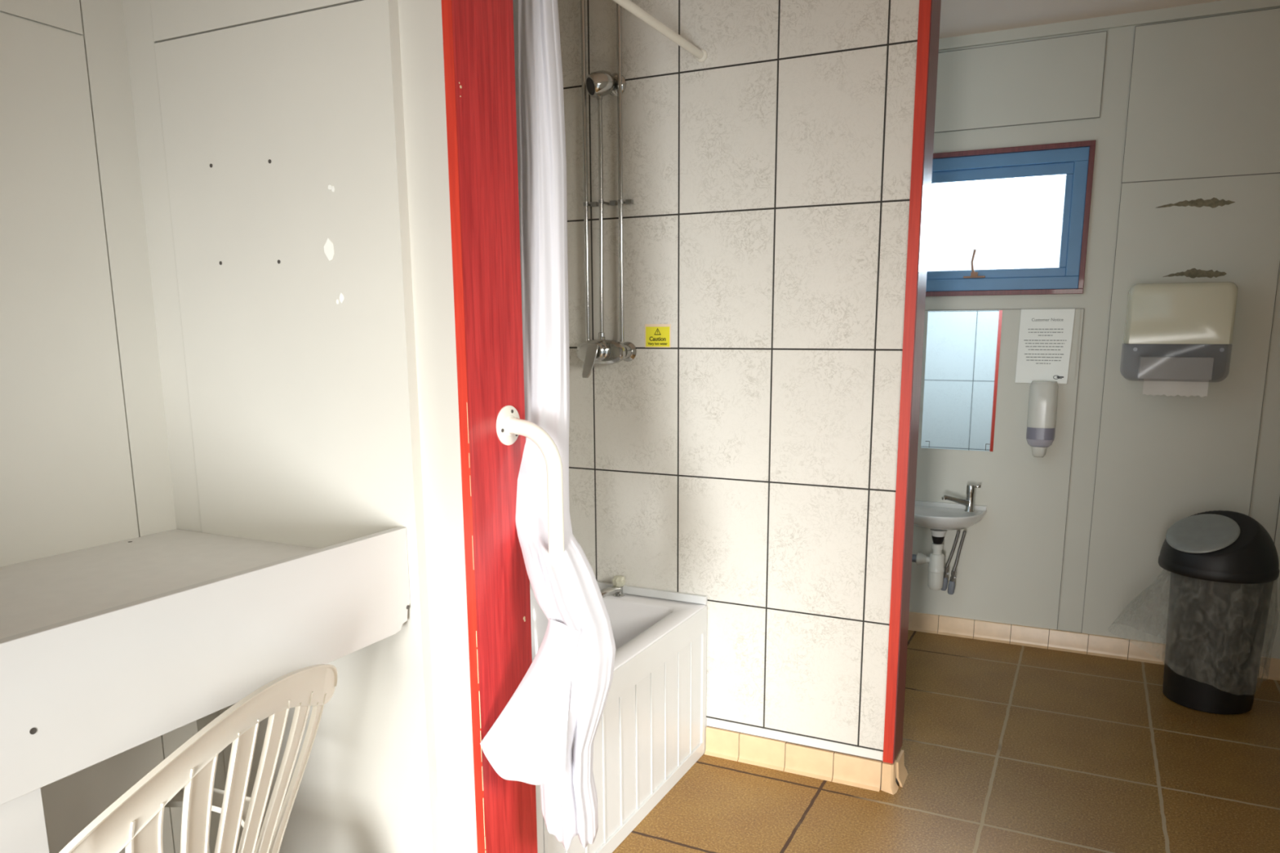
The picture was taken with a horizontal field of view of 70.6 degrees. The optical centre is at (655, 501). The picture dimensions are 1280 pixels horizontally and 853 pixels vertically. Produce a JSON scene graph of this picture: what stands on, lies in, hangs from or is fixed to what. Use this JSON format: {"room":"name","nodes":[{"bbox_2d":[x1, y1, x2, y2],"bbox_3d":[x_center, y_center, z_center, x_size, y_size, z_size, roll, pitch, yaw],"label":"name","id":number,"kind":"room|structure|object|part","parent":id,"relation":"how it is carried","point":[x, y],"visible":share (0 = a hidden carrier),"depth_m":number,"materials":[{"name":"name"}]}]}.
{"room":"public restroom","nodes":[
{"label":"public restroom","id":0,"kind":"room"},
{"bbox_2d":[0,0,209,852],"bbox_3d":[-1.831,-0.075,0.965,0.125,2.797,3.050,5,12,25],"label":"wall","id":1,"kind":"structure","parent":0,"point":[85,460],"depth_m":1.97,"materials":[{"name":"white paint"}]},
{"bbox_2d":[122,0,477,852],"bbox_3d":[-0.786,-0.287,2.072,0.973,2.797,0.194,5,12,25],"label":"wall","id":2,"kind":"structure","parent":0,"point":[293,155],"depth_m":1.94,"materials":[{"name":"paint"}]},
{"bbox_2d":[441,0,486,852],"bbox_3d":[-0.380,-0.232,1.775,0.022,2.797,0.002,5,12,25],"label":"trim","id":3,"kind":"structure","parent":2,"relation":"attached to","point":[446,5],"depth_m":1.78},
{"bbox_2d":[458,81,525,852],"bbox_3d":[-0.331,0.168,1.927,0.002,1.955,0.179,5,12,25],"label":"trim","id":4,"kind":"structure","parent":2,"relation":"attached to","point":[460,86],"depth_m":1.89,"materials":[{"name":"red wood"}]},
{"bbox_2d":[452,0,537,852],"bbox_3d":[-0.337,-0.248,1.863,0.022,2.797,0.197,5,12,25],"label":"trim","id":5,"kind":"structure","parent":2,"relation":"attached to","point":[483,37],"depth_m":1.85,"materials":[{"name":"red wood"}]},
{"bbox_2d":[496,405,564,573],"bbox_3d":[-0.253,0.190,1.944,0.130,0.786,0.084,5,12,25],"label":"grab rail","id":6,"kind":"object","parent":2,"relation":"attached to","point":[509,425],"visible":0.5,"depth_m":1.88,"materials":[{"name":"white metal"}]},
{"bbox_2d":[557,0,919,762],"bbox_3d":[0.107,-0.489,3.129,1.493,2.797,0.144,5,12,25],"label":"tiled wall","id":7,"kind":"structure","parent":0,"point":[747,464],"depth_m":2.95,"materials":[{"name":"tile"}]},
{"bbox_2d":[580,0,598,340],"bbox_3d":[-0.224,-1.217,3.050,0.044,1.335,0.038,5,12,25],"label":"supply pipe","id":8,"kind":"object","parent":7,"relation":"attached to","point":[585,203],"visible":0.86,"depth_m":3.06,"materials":[{"name":"silver metal"}]},
{"bbox_2d":[576,332,636,377],"bbox_3d":[-0.197,-0.504,3.107,0.218,0.152,0.154,5,12,25],"label":"shower mixer","id":9,"kind":"object","parent":7,"relation":"attached to","point":[601,350],"visible":1,"depth_m":3.08,"materials":[{"name":"silver metal"}]},
{"bbox_3d":[-0.221,-0.475,3.054,0.054,0.116,0.029,5,12,25],"label":"lever","id":10,"kind":"part","parent":9,"relation":"part of","materials":[{"name":"silver metal"}]},
{"bbox_3d":[-0.196,-0.513,3.080,0.068,0.068,0.048,5,12,25],"label":"knob","id":11,"kind":"part","parent":9,"relation":"part of","materials":[{"name":"silver metal"}]},
{"bbox_2d":[597,98,617,332],"bbox_3d":[-0.166,-0.954,3.054,0.045,0.752,0.070,5,12,25],"label":"pipe","id":12,"kind":"object","parent":7,"relation":"attached to","point":[601,202],"visible":1,"depth_m":3.04,"materials":[{"name":"silver metal"}]},
{"bbox_2d":[585,70,626,99],"bbox_3d":[-0.164,-1.365,2.966,0.131,0.091,0.078,-6,12,-30],"label":"rose","id":13,"kind":"object","parent":12,"relation":"attached to","point":[600,83],"visible":0.99,"depth_m":2.93,"materials":[{"name":"silver metal"}]},
{"bbox_2d":[616,3,633,342],"bbox_3d":[-0.103,-1.206,2.993,0.044,1.335,0.038,5,12,25],"label":"supply pipe","id":14,"kind":"object","parent":7,"relation":"attached to","point":[620,201],"visible":1,"depth_m":3.01,"materials":[{"name":"silver metal"}]},
{"bbox_2d":[644,324,671,347],"bbox_3d":[0.006,-0.565,3.081,0.097,0.079,0.002,5,12,25],"label":"sticker","id":15,"kind":"object","parent":7,"relation":"attached to","point":[656,335],"visible":1,"depth_m":3.08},
{"bbox_2d":[612,0,707,62],"bbox_3d":[-0.111,-1.307,2.329,0.038,0.038,1.185,5,12,25],"label":"curtain rod","id":16,"kind":"object","parent":7,"relation":"attached to","point":[700,55],"visible":1,"depth_m":2.58,"materials":[{"name":"white metal"}]},
{"bbox_2d":[480,0,615,850],"bbox_3d":[-0.207,-0.249,1.967,0.268,1.976,0.524,1,11,7],"label":"shower curtain","id":17,"kind":"object","parent":16,"relation":"hanging from","point":[544,735],"visible":0.9,"depth_m":1.96,"materials":[{"name":"white fabric"}]},
{"bbox_2d":[695,48,707,62],"bbox_3d":[0.142,-1.406,2.847,0.038,0.038,0.014,5,12,25],"label":"socket","id":18,"kind":"object","parent":16,"relation":"attached to","point":[703,57],"depth_m":2.84,"materials":[{"name":"white plastic"}]},
{"bbox_2d":[706,717,882,760],"bbox_3d":[0.467,0.818,3.119,0.625,0.030,0.002,5,12,25],"label":"trim","id":19,"kind":"structure","parent":7,"relation":"attached to","point":[816,743],"depth_m":3.11,"materials":[{"name":"white paint"}]},
{"bbox_2d":[704,725,907,795],"bbox_3d":[0.519,0.876,3.169,0.691,0.100,0.163,5,12,25],"label":"baseboard","id":20,"kind":"structure","parent":7,"relation":"attached to","point":[870,774],"depth_m":3.10,"materials":[{"name":"tile"}]},
{"bbox_2d":[882,0,931,764],"bbox_3d":[0.762,-0.464,2.729,0.032,2.699,0.004,5,12,25],"label":"trim","id":21,"kind":"structure","parent":7,"relation":"attached to","point":[924,14],"depth_m":2.74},
{"bbox_2d":[893,0,941,763],"bbox_3d":[0.796,-0.477,2.796,0.035,2.699,0.146,5,12,25],"label":"trim","id":22,"kind":"structure","parent":7,"relation":"attached to","point":[935,5],"depth_m":2.79,"materials":[{"name":"red wood"}]},
{"bbox_2d":[612,630,1279,852],"bbox_3d":[0.233,1.198,1.949,3.350,0.080,6.250,5,12,25],"label":"floor","id":23,"kind":"structure","parent":0,"point":[1006,748],"depth_m":3.05,"materials":[{"name":"tile"}]},
{"bbox_2d":[58,664,337,852],"bbox_3d":[-0.916,0.754,1.505,0.640,0.962,0.716,2,11,10],"label":"plastic chair","id":24,"kind":"object","parent":23,"relation":"on","point":[134,822],"visible":1,"depth_m":1.38,"materials":[{"name":"beige plastic"}]},
{"bbox_3d":[-0.910,0.655,1.739,0.415,0.191,0.096,3,11,17],"label":"armrest","id":25,"kind":"part","parent":24,"relation":"part of","materials":[{"name":"beige plastic"}]},
{"bbox_2d":[0,526,410,852],"bbox_3d":[-1.423,0.787,0.985,0.728,1.094,2.646,5,12,25],"label":"desk","id":26,"kind":"object","parent":23,"relation":"on","point":[108,651],"visible":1,"depth_m":1.51,"materials":[{"name":"wood"}]},
{"bbox_3d":[-1.291,0.922,0.524,0.022,0.999,1.880,5,12,25],"label":"support panel","id":27,"kind":"part","parent":26,"relation":"part of","materials":[{"name":"white wood"}]},
{"bbox_2d":[529,581,707,852],"bbox_3d":[-0.406,0.689,2.857,0.742,0.586,1.178,5,12,25],"label":"bathtub","id":28,"kind":"object","parent":23,"relation":"on","point":[651,731],"visible":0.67,"depth_m":2.88,"materials":[{"name":"white plastic"}]},
{"bbox_2d":[600,575,625,597],"bbox_3d":[-0.160,0.310,3.239,0.048,0.073,0.128,10,14,42],"label":"tap","id":29,"kind":"object","parent":28,"relation":"on","point":[619,581],"visible":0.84,"depth_m":3.25,"materials":[{"name":"silver metal"}]},
{"bbox_2d":[529,582,706,671],"bbox_3d":[-0.407,0.615,2.843,0.740,0.376,1.176,5,12,25],"label":"tub","id":30,"kind":"object","parent":28,"relation":"in","point":[652,631],"depth_m":3.13,"materials":[{"name":"white plastic"}]},
{"bbox_2d":[1158,510,1279,715],"bbox_3d":[2.256,0.431,3.665,0.414,0.781,0.414,5,12,25],"label":"waste bin","id":31,"kind":"object","parent":23,"relation":"on","point":[1223,566],"visible":1,"depth_m":3.54,"materials":[{"name":"black plastic"}]},
{"bbox_3d":[2.256,0.162,3.614,0.414,0.233,0.414,5,12,25],"label":"lid","id":32,"kind":"part","parent":31,"relation":"part of","materials":[{"name":"black plastic"}]},
{"bbox_2d":[938,0,1222,38],"bbox_3d":[0.227,-1.629,1.414,3.350,0.080,6.250,5,12,25],"label":"ceiling","id":33,"kind":"structure","parent":0,"point":[957,17],"depth_m":3.73,"materials":[{"name":"paint"}]},
{"bbox_2d":[909,0,1279,658],"bbox_3d":[1.543,-0.715,4.309,3.202,2.797,0.142,5,12,25],"label":"wall","id":34,"kind":"structure","parent":0,"point":[1180,105],"depth_m":3.96,"materials":[{"name":"paint"}]},
{"bbox_2d":[913,500,986,537],"bbox_3d":[1.355,0.097,4.325,0.401,0.140,0.280,5,12,25],"label":"basin","id":35,"kind":"object","parent":34,"relation":"attached to","point":[940,517],"visible":0.73,"depth_m":4.32,"materials":[{"name":"white ceramic"}]},
{"bbox_2d":[911,535,944,590],"bbox_3d":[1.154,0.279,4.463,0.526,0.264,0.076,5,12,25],"label":"trap","id":36,"kind":"object","parent":35,"relation":"attached to","point":[935,560],"visible":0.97,"depth_m":4.35,"materials":[{"name":"beige plastic"}]},
{"bbox_2d":[911,552,929,564],"bbox_3d":[1.125,0.266,4.475,0.460,0.062,0.062,5,12,25],"label":"outlet","id":37,"kind":"object","parent":36,"relation":"attached to","point":[920,558],"depth_m":4.38,"materials":[{"name":"beige plastic"}]},
{"bbox_2d":[940,529,959,591],"bbox_3d":[1.425,0.285,4.371,0.078,0.306,0.034,5,12,25],"label":"hose","id":38,"kind":"object","parent":35,"relation":"attached to","point":[946,567],"visible":0.91,"depth_m":4.37,"materials":[{"name":"metal"}]},
{"bbox_2d":[947,530,966,595],"bbox_3d":[1.453,0.295,4.359,0.071,0.321,0.034,5,12,25],"label":"hose","id":39,"kind":"object","parent":35,"relation":"attached to","point":[951,586],"visible":1,"depth_m":4.36,"materials":[{"name":"metal"}]},
{"bbox_2d":[941,484,981,511],"bbox_3d":[1.446,-0.017,4.295,0.182,0.130,0.048,0,11,-2],"label":"tap","id":40,"kind":"object","parent":35,"relation":"on","point":[968,502],"visible":1,"depth_m":4.28,"materials":[{"name":"silver metal"}]},
{"bbox_3d":[1.422,-0.003,4.290,0.134,0.057,0.032,-1,11,-3],"label":"spout","id":41,"kind":"part","parent":40,"relation":"part of","materials":[{"name":"silver metal"}]},
{"bbox_2d":[920,310,1002,451],"bbox_3d":[1.451,-0.573,4.304,0.333,0.658,0.008,5,12,25],"label":"mirror","id":42,"kind":"object","parent":34,"relation":"attached to","point":[962,351],"visible":1,"depth_m":4.30,"materials":[{"name":"clear mirror"}]},
{"bbox_2d":[925,139,1095,296],"bbox_3d":[1.479,-1.284,4.192,0.965,0.646,0.082,5,12,25],"label":"window","id":43,"kind":"structure","parent":34,"relation":"in","point":[1074,160],"depth_m":4.06,"materials":[{"name":"blue wood"}]},
{"bbox_2d":[1026,381,1058,457],"bbox_3d":[1.764,-0.375,4.133,0.121,0.343,0.106,5,12,25],"label":"soap dispenser","id":44,"kind":"object","parent":34,"relation":"attached to","point":[1043,395],"visible":1,"depth_m":4.09,"materials":[{"name":"beige plastic"}]},
{"bbox_2d":[1014,308,1080,383],"bbox_3d":[1.782,-0.706,4.115,0.252,0.334,0.012,5,12,25],"label":"notice","id":45,"kind":"object","parent":34,"relation":"attached to","point":[1047,351],"visible":1,"depth_m":4.11,"materials":[{"name":"paper"}]},
{"bbox_2d":[1023,328,1066,364],"bbox_3d":[1.771,-0.706,4.115,0.178,0.158,0.001,5,12,25],"label":"print","id":46,"kind":"object","parent":45,"relation":"attached to","point":[1041,346],"depth_m":4.11},
{"bbox_2d":[908,611,1279,680],"bbox_3d":[1.549,0.629,4.475,2.880,0.093,0.026,5,12,25],"label":"baseboard","id":47,"kind":"structure","parent":34,"relation":"attached to","point":[1015,634],"depth_m":4.31,"materials":[{"name":"tile"}]},
{"bbox_2d":[1123,281,1238,397],"bbox_3d":[2.196,-0.680,3.812,0.400,0.469,0.198,5,12,25],"label":"paper towel dispenser","id":48,"kind":"object","parent":34,"relation":"attached to","point":[1171,313],"visible":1,"depth_m":3.73,"materials":[{"name":"beige plastic"}]}
]}

